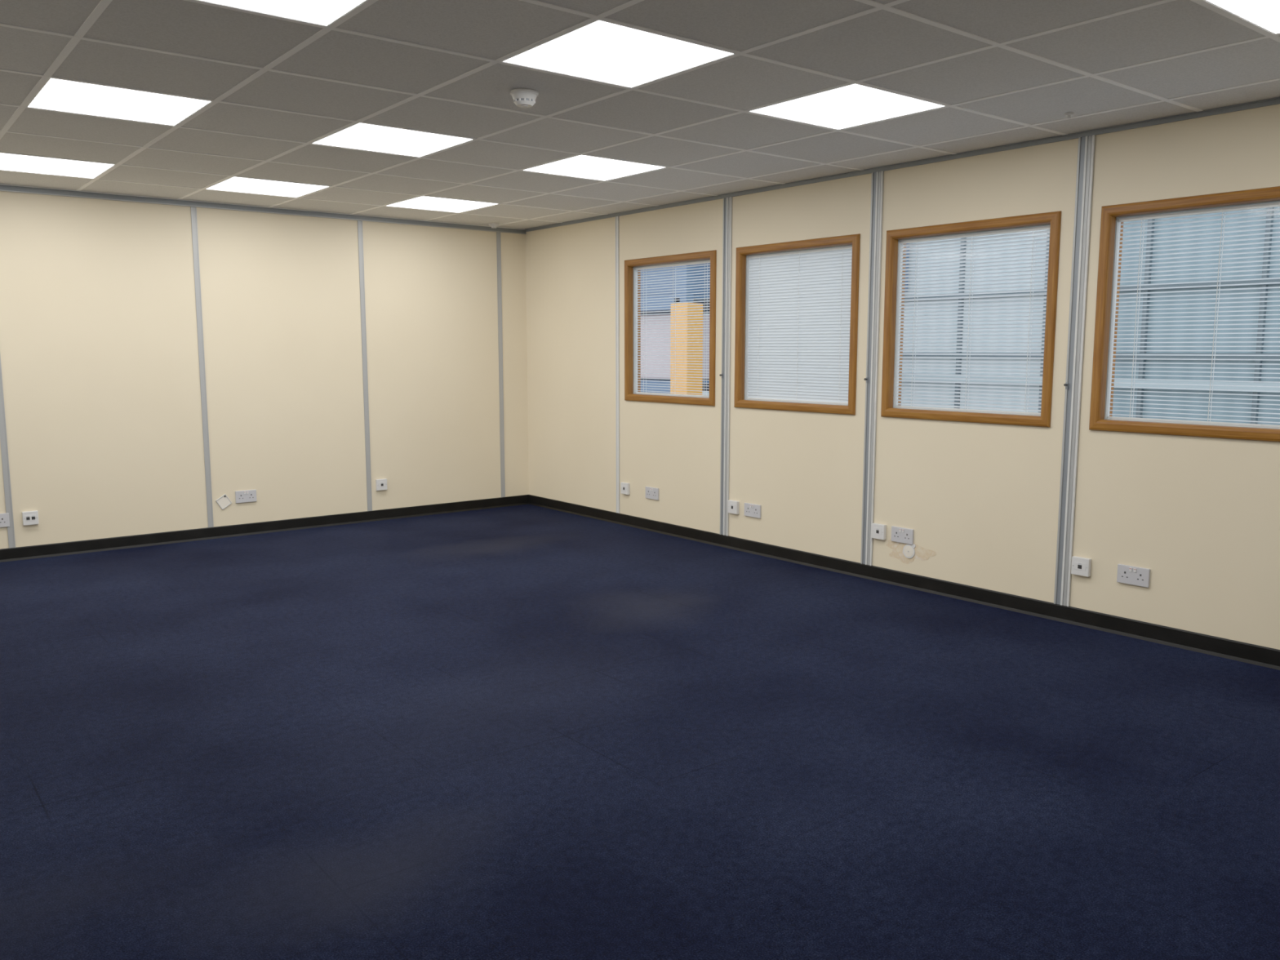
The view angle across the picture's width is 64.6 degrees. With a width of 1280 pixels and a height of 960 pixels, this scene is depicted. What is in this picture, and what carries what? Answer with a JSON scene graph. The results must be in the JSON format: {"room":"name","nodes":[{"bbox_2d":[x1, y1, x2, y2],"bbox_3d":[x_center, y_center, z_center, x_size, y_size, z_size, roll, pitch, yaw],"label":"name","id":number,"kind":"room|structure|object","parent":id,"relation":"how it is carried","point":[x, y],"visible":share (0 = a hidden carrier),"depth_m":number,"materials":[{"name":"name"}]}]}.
{"room":"empty office","nodes":[
{"label":"empty office","id":0,"kind":"room"},
{"bbox_2d":[0,191,528,548],"bbox_3d":[-3.470,-0.700,6.702,6.528,2.320,0.100,-6,9,-38],"label":"wall","id":1,"kind":"structure","parent":0,"point":[99,344],"depth_m":7.15,"materials":[{"name":"beige paint"}]},
{"bbox_2d":[0,512,9,527],"bbox_3d":[-4.018,0.256,6.313,0.146,0.086,0.016,-6,9,-38],"label":"power socket","id":2,"kind":"object","parent":1,"relation":"attached to","point":[4,517],"visible":1,"depth_m":6.34,"materials":[{"name":"grey plastic"}]},
{"bbox_2d":[0,355,15,548],"bbox_3d":[-3.959,-0.667,6.247,0.036,2.207,0.007,-6,9,-38],"label":"trim","id":3,"kind":"structure","parent":1,"relation":"attached to","point":[3,439],"depth_m":6.32,"materials":[{"name":"silver metal"}]},
{"bbox_2d":[22,510,39,525],"bbox_3d":[-3.867,0.241,6.425,0.086,0.086,0.024,-6,9,-38],"label":"outlet","id":4,"kind":"object","parent":1,"relation":"attached to","point":[29,517],"visible":1,"depth_m":6.42,"materials":[{"name":"white plastic"}]},
{"bbox_2d":[190,206,213,527],"bbox_3d":[-3.019,-0.762,6.985,0.036,2.207,0.007,-6,9,-38],"label":"trim","id":5,"kind":"structure","parent":1,"relation":"attached to","point":[193,210],"depth_m":6.98,"materials":[{"name":"silver metal"}]},
{"bbox_2d":[215,493,231,509],"bbox_3d":[-2.944,0.154,7.162,0.110,0.110,0.008,-6,9,-38],"label":"plate","id":6,"kind":"object","parent":1,"relation":"attached to","point":[224,501],"visible":1,"depth_m":7.16,"materials":[{"name":"beige plastic"}]},
{"bbox_2d":[235,489,257,502],"bbox_3d":[-2.821,0.117,7.251,0.146,0.086,0.016,-6,9,-38],"label":"power socket","id":7,"kind":"object","parent":1,"relation":"attached to","point":[249,495],"visible":1,"depth_m":7.25,"materials":[{"name":"grey plastic"}]},
{"bbox_2d":[0,183,526,234],"bbox_3d":[-3.431,-1.823,6.507,6.328,0.040,0.028,-6,9,-38],"label":"trim","id":8,"kind":"structure","parent":1,"relation":"attached to","point":[6,188],"depth_m":7.03,"materials":[{"name":"white metal"}]},
{"bbox_2d":[0,494,528,562],"bbox_3d":[-3.434,0.416,6.799,6.328,0.082,0.016,-6,9,-38],"label":"baseboard","id":9,"kind":"structure","parent":1,"relation":"attached to","point":[16,553],"depth_m":7.26,"materials":[{"name":"black plastic"}]},
{"bbox_2d":[357,220,372,511],"bbox_3d":[-2.095,-0.855,7.712,0.036,2.207,0.007,-6,9,-38],"label":"trim","id":10,"kind":"structure","parent":1,"relation":"attached to","point":[360,233],"depth_m":7.71,"materials":[{"name":"silver metal"}]},
{"bbox_2d":[375,478,386,490],"bbox_3d":[-2.011,0.036,7.882,0.086,0.086,0.024,-6,9,-38],"label":"outlet","id":11,"kind":"object","parent":1,"relation":"attached to","point":[380,484],"visible":1,"depth_m":7.87,"materials":[{"name":"white plastic"}]},
{"bbox_2d":[496,231,505,497],"bbox_3d":[-1.160,-0.949,8.447,0.036,2.207,0.007,-6,9,-38],"label":"trim","id":12,"kind":"structure","parent":1,"relation":"attached to","point":[498,233],"depth_m":8.44,"materials":[{"name":"silver metal"}]},
{"bbox_2d":[0,504,1279,959],"bbox_3d":[-0.680,0.949,3.364,6.528,0.100,9.085,-6,9,-38],"label":"floor","id":13,"kind":"structure","parent":0,"point":[523,731],"depth_m":3.31,"materials":[{"name":"blue carpet"}]},
{"bbox_2d":[0,0,1279,228],"bbox_3d":[-0.680,-1.442,3.057,6.528,0.078,9.085,-6,9,-38],"label":"ceiling","id":14,"kind":"structure","parent":0,"point":[880,42],"depth_m":3.91,"materials":[{"name":"tile"}]},
{"bbox_2d":[0,152,114,178],"bbox_3d":[-3.256,-1.721,5.550,0.576,0.002,0.576,-6,9,-38],"label":"ceiling light panel","id":15,"kind":"object","parent":14,"relation":"in","point":[14,162],"depth_m":5.55,"materials":[{"name":"white plastic"}]},
{"bbox_2d":[26,78,212,125],"bbox_3d":[-2.138,-1.541,4.150,0.576,0.002,0.576,-6,9,-38],"label":"ceiling light panel","id":16,"kind":"object","parent":14,"relation":"in","point":[57,95],"depth_m":4.14,"materials":[{"name":"white plastic"}]},
{"bbox_2d":[205,177,328,197],"bbox_3d":[-2.315,-1.816,6.289,0.576,0.002,0.576,-6,9,-38],"label":"ceiling light panel","id":17,"kind":"object","parent":14,"relation":"in","point":[233,184],"depth_m":6.28,"materials":[{"name":"white plastic"}]},
{"bbox_2d":[199,0,367,26],"bbox_3d":[-1.020,-1.362,2.751,0.576,0.002,0.576,-6,9,-38],"label":"ceiling light panel","id":18,"kind":"object","parent":14,"relation":"in","point":[322,12],"depth_m":2.98,"materials":[{"name":"white plastic"}]},
{"bbox_2d":[311,123,472,156],"bbox_3d":[-1.197,-1.636,4.890,0.576,0.002,0.576,-6,9,-38],"label":"ceiling light panel","id":19,"kind":"object","parent":14,"relation":"in","point":[362,136],"depth_m":4.88,"materials":[{"name":"white plastic"}]},
{"bbox_2d":[387,195,496,213],"bbox_3d":[-1.375,-1.911,7.028,0.576,0.002,0.576,-6,9,-38],"label":"ceiling light panel","id":20,"kind":"object","parent":14,"relation":"in","point":[420,202],"depth_m":7.02,"materials":[{"name":"white plastic"}]},
{"bbox_2d":[488,222,499,228],"bbox_3d":[-1.164,-2.027,8.072,0.088,0.034,0.088,-6,9,-38],"label":"ceiling sensor","id":21,"kind":"object","parent":14,"relation":"attached to","point":[493,225],"depth_m":8.05,"materials":[{"name":"white plastic"}]},
{"bbox_2d":[510,88,538,107],"bbox_3d":[-0.452,-1.489,3.960,0.110,0.056,0.110,-6,9,-38],"label":"smoke detector","id":22,"kind":"object","parent":14,"relation":"attached to","point":[522,97],"visible":1,"depth_m":3.93,"materials":[{"name":"white plastic"}]},
{"bbox_2d":[522,155,664,181],"bbox_3d":[-0.257,-1.731,5.629,0.576,0.002,0.576,-6,9,-38],"label":"ceiling light panel","id":23,"kind":"object","parent":14,"relation":"in","point":[580,166],"depth_m":5.63,"materials":[{"name":"white plastic"}]},
{"bbox_2d":[502,20,733,88],"bbox_3d":[-0.080,-1.457,3.490,0.576,0.002,0.576,-6,9,-38],"label":"ceiling light panel","id":24,"kind":"object","parent":14,"relation":"in","point":[599,51],"depth_m":3.47,"materials":[{"name":"white plastic"}]},
{"bbox_2d":[0,0,1279,225],"bbox_3d":[-0.685,-1.399,3.045,6.317,0.003,8.865,-6,9,-38],"label":"grid","id":25,"kind":"object","parent":14,"relation":"attached to","point":[103,4],"depth_m":3.97,"materials":[{"name":"white metal"}]},
{"bbox_2d":[748,84,944,129],"bbox_3d":[0.861,-1.551,4.230,0.576,0.002,0.576,-6,9,-38],"label":"ceiling light panel","id":26,"kind":"object","parent":14,"relation":"in","point":[854,104],"depth_m":4.21,"materials":[{"name":"white plastic"}]},
{"bbox_2d":[1064,112,1074,119],"bbox_3d":[1.829,-1.552,4.315,0.036,0.022,0.036,-6,9,-38],"label":"ceiling sensor","id":27,"kind":"object","parent":14,"relation":"attached to","point":[1068,115],"depth_m":4.31,"materials":[{"name":"white plastic"}]},
{"bbox_2d":[1204,0,1279,34],"bbox_3d":[1.979,-1.372,2.830,0.576,0.002,0.576,-6,9,-38],"label":"ceiling light panel","id":28,"kind":"object","parent":14,"relation":"in","point":[1264,14],"depth_m":3.01,"materials":[{"name":"white plastic"}]},
{"bbox_2d":[524,103,1279,649],"bbox_3d":[1.839,-0.506,5.189,0.100,2.320,8.885,-6,9,-38],"label":"wall","id":29,"kind":"structure","parent":0,"point":[1201,513],"depth_m":5.40,"materials":[{"name":"beige paint"}]},
{"bbox_2d":[615,216,619,513],"bbox_3d":[-0.169,-0.847,7.612,0.008,2.217,0.036,-6,9,-38],"label":"trim","id":30,"kind":"structure","parent":29,"relation":"attached to","point":[617,282],"depth_m":7.61,"materials":[{"name":"white metal"}]},
{"bbox_2d":[620,482,629,494],"bbox_3d":[-0.113,0.064,7.644,0.024,0.086,0.086,-6,9,-38],"label":"outlet","id":31,"kind":"object","parent":29,"relation":"attached to","point":[624,486],"visible":1,"depth_m":7.63,"materials":[{"name":"white plastic"}]},
{"bbox_2d":[645,486,658,500],"bbox_3d":[0.087,0.097,7.402,0.016,0.086,0.146,-6,9,-38],"label":"power socket","id":32,"kind":"object","parent":29,"relation":"attached to","point":[652,493],"visible":1,"depth_m":7.39,"materials":[{"name":"grey plastic"}]},
{"bbox_2d":[624,249,716,405],"bbox_3d":[0.231,-1.059,7.148,0.120,1.027,0.984,-6,9,-38],"label":"frame","id":33,"kind":"object","parent":29,"relation":"attached to","point":[629,395],"visible":0.82,"depth_m":7.21,"materials":[{"name":"brown wood"}]},
{"bbox_2d":[632,258,710,397],"bbox_3d":[0.242,-1.060,7.157,0.035,0.947,0.904,-6,9,-38],"label":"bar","id":34,"kind":"object","parent":29,"relation":"attached to","point":[634,275],"visible":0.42,"depth_m":7.48,"materials":[{"name":"white"}]},
{"bbox_2d":[635,260,710,396],"bbox_3d":[0.242,-1.060,7.157,0.024,0.915,0.872,-6,9,-38],"label":"blind","id":35,"kind":"object","parent":29,"relation":"attached to","point":[704,262],"visible":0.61,"depth_m":7.15,"materials":[{"name":"white plastic"}]},
{"bbox_2d":[720,196,732,535],"bbox_3d":[0.567,-0.729,6.688,0.012,2.217,0.076,-6,9,-38],"label":"trim","id":36,"kind":"structure","parent":29,"relation":"attached to","point":[727,202],"depth_m":6.68,"materials":[{"name":"white metal"}]},
{"bbox_2d":[728,499,738,514],"bbox_3d":[0.620,0.180,6.727,0.024,0.086,0.086,-6,9,-38],"label":"outlet","id":37,"kind":"object","parent":29,"relation":"attached to","point":[733,505],"visible":1,"depth_m":6.71,"materials":[{"name":"white plastic"}]},
{"bbox_2d":[744,502,760,518],"bbox_3d":[0.732,0.198,6.594,0.016,0.086,0.146,-6,9,-38],"label":"power socket","id":38,"kind":"object","parent":29,"relation":"attached to","point":[753,510],"visible":1,"depth_m":6.58,"materials":[{"name":"grey plastic"}]},
{"bbox_2d":[733,233,860,414],"bbox_3d":[0.970,-0.940,6.223,0.120,1.027,1.003,-6,9,-38],"label":"frame","id":39,"kind":"object","parent":29,"relation":"attached to","point":[854,239],"visible":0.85,"depth_m":6.17,"materials":[{"name":"brown wood"}]},
{"bbox_2d":[744,244,852,405],"bbox_3d":[0.980,-0.941,6.232,0.035,0.947,0.923,-6,9,-38],"label":"window pane","id":40,"kind":"structure","parent":29,"relation":"attached to","point":[747,277],"depth_m":6.55,"materials":[{"name":"clear glass"}]},
{"bbox_2d":[746,245,852,404],"bbox_3d":[0.981,-0.941,6.232,0.024,0.915,0.891,-6,9,-38],"label":"blind","id":41,"kind":"object","parent":29,"relation":"attached to","point":[773,348],"visible":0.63,"depth_m":6.22,"materials":[{"name":"white plastic"}]},
{"bbox_2d":[860,170,884,565],"bbox_3d":[1.317,-0.608,5.749,0.012,2.217,0.076,-6,9,-38],"label":"trim","id":42,"kind":"structure","parent":29,"relation":"attached to","point":[877,178],"depth_m":5.74,"materials":[{"name":"white metal"}]},
{"bbox_2d":[871,523,886,539],"bbox_3d":[1.366,0.294,5.792,0.024,0.086,0.086,-6,9,-38],"label":"outlet","id":43,"kind":"object","parent":29,"relation":"attached to","point":[878,531],"visible":1,"depth_m":5.78,"materials":[{"name":"white plastic"}]},
{"bbox_2d":[524,97,1279,231],"bbox_3d":[1.799,-1.638,4.994,0.024,0.022,8.857,-6,9,-38],"label":"trim","id":44,"kind":"structure","parent":29,"relation":"attached to","point":[1273,101],"depth_m":5.16,"materials":[{"name":"silver metal"}]},
{"bbox_2d":[891,525,914,544],"bbox_3d":[1.468,0.310,5.671,0.016,0.086,0.146,-6,9,-38],"label":"power socket","id":45,"kind":"object","parent":29,"relation":"attached to","point":[901,535],"visible":1,"depth_m":5.67,"materials":[{"name":"grey plastic"}]},
{"bbox_2d":[528,494,1279,670],"bbox_3d":[1.793,0.609,5.296,0.016,0.082,8.885,-6,9,-38],"label":"baseboard","id":46,"kind":"structure","parent":29,"relation":"attached to","point":[1242,651],"depth_m":5.37,"materials":[{"name":"black plastic"}]},
{"bbox_2d":[885,537,936,564],"bbox_3d":[1.505,0.402,5.642,0.009,0.143,0.338,-6,9,-38],"label":"wall stain","id":47,"kind":"object","parent":29,"relation":"attached to","point":[906,553],"depth_m":5.65,"materials":[{"name":"beige paint"}]},
{"bbox_2d":[880,210,1061,426],"bbox_3d":[1.716,-0.820,5.290,0.120,1.027,1.017,-6,9,-38],"label":"frame","id":48,"kind":"object","parent":29,"relation":"attached to","point":[1054,218],"visible":0.89,"depth_m":5.23,"materials":[{"name":"brown wood"}]},
{"bbox_2d":[893,223,1050,416],"bbox_3d":[1.726,-0.822,5.298,0.035,0.947,0.937,-6,9,-38],"label":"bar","id":49,"kind":"object","parent":29,"relation":"attached to","point":[900,260],"visible":0.32,"depth_m":5.62,"materials":[{"name":"white"}]},
{"bbox_2d":[895,225,1049,414],"bbox_3d":[1.726,-0.822,5.298,0.024,0.915,0.905,-6,9,-38],"label":"blind","id":50,"kind":"object","parent":29,"relation":"attached to","point":[1041,228],"visible":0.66,"depth_m":5.28,"materials":[{"name":"white plastic"}]},
{"bbox_2d":[1063,382,1068,389],"bbox_3d":[2.034,-0.450,4.835,0.020,0.032,0.014,-6,9,-38],"label":"wall hook","id":51,"kind":"object","parent":29,"relation":"attached to","point":[1066,384],"visible":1,"depth_m":4.83,"materials":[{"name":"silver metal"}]},
{"bbox_2d":[1053,134,1095,606],"bbox_3d":[2.064,-0.488,4.815,0.012,2.217,0.076,-6,9,-38],"label":"trim","id":52,"kind":"structure","parent":29,"relation":"attached to","point":[1086,151],"depth_m":4.81,"materials":[{"name":"white metal"}]},
{"bbox_2d":[1071,555,1091,577],"bbox_3d":[2.115,0.414,4.856,0.024,0.086,0.086,-6,9,-38],"label":"outlet","id":53,"kind":"object","parent":29,"relation":"attached to","point":[1080,566],"visible":1,"depth_m":4.84,"materials":[{"name":"white plastic"}]},
{"bbox_2d":[1116,564,1150,587],"bbox_3d":[2.272,0.441,4.666,0.016,0.086,0.146,-6,9,-38],"label":"power socket","id":54,"kind":"object","parent":29,"relation":"attached to","point":[1130,575],"visible":1,"depth_m":4.66,"materials":[{"name":"grey plastic"}]},
{"bbox_2d":[1088,186,1279,441],"bbox_3d":[2.469,-0.700,4.347,0.120,1.027,1.008,-6,9,-38],"label":"frame","id":55,"kind":"object","parent":29,"relation":"attached to","point":[1108,213],"visible":0.96,"depth_m":4.60,"materials":[{"name":"brown wood"}]},
{"bbox_2d":[1104,200,1279,429],"bbox_3d":[2.479,-0.701,4.356,0.035,0.947,0.928,-6,9,-38],"label":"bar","id":56,"kind":"object","parent":29,"relation":"attached to","point":[1116,255],"visible":0.57,"depth_m":4.68,"materials":[{"name":"white"}]},
{"bbox_2d":[1106,202,1279,426],"bbox_3d":[2.479,-0.701,4.356,0.024,0.915,0.896,-6,9,-38],"label":"blind","id":57,"kind":"object","parent":29,"relation":"attached to","point":[1224,210],"visible":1,"depth_m":4.40,"materials":[{"name":"white plastic"}]},
{"label":"outside","id":58,"kind":"structure","parent":0,"visible":0},
{"bbox_3d":[1.291,-0.509,15.116,11.272,0.100,30.000,-6,9,-38],"label":"ground","id":59,"kind":"structure","parent":58,"visible":0},
{"bbox_2d":[640,262,759,399],"bbox_3d":[0.044,-1.434,11.911,1.130,2.550,2.850,-6,9,-38],"label":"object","id":60,"kind":"object","parent":59,"relation":"on","point":[650,363],"visible":0.09,"depth_m":10.81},
{"bbox_2d":[702,206,1279,427],"bbox_3d":[1.025,-2.639,14.631,0.250,4.250,30.000,-6,9,-38],"label":"neighbouring building","id":61,"kind":"structure","parent":59,"relation":"on","point":[1147,353],"depth_m":9.67,"materials":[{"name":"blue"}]}
]}

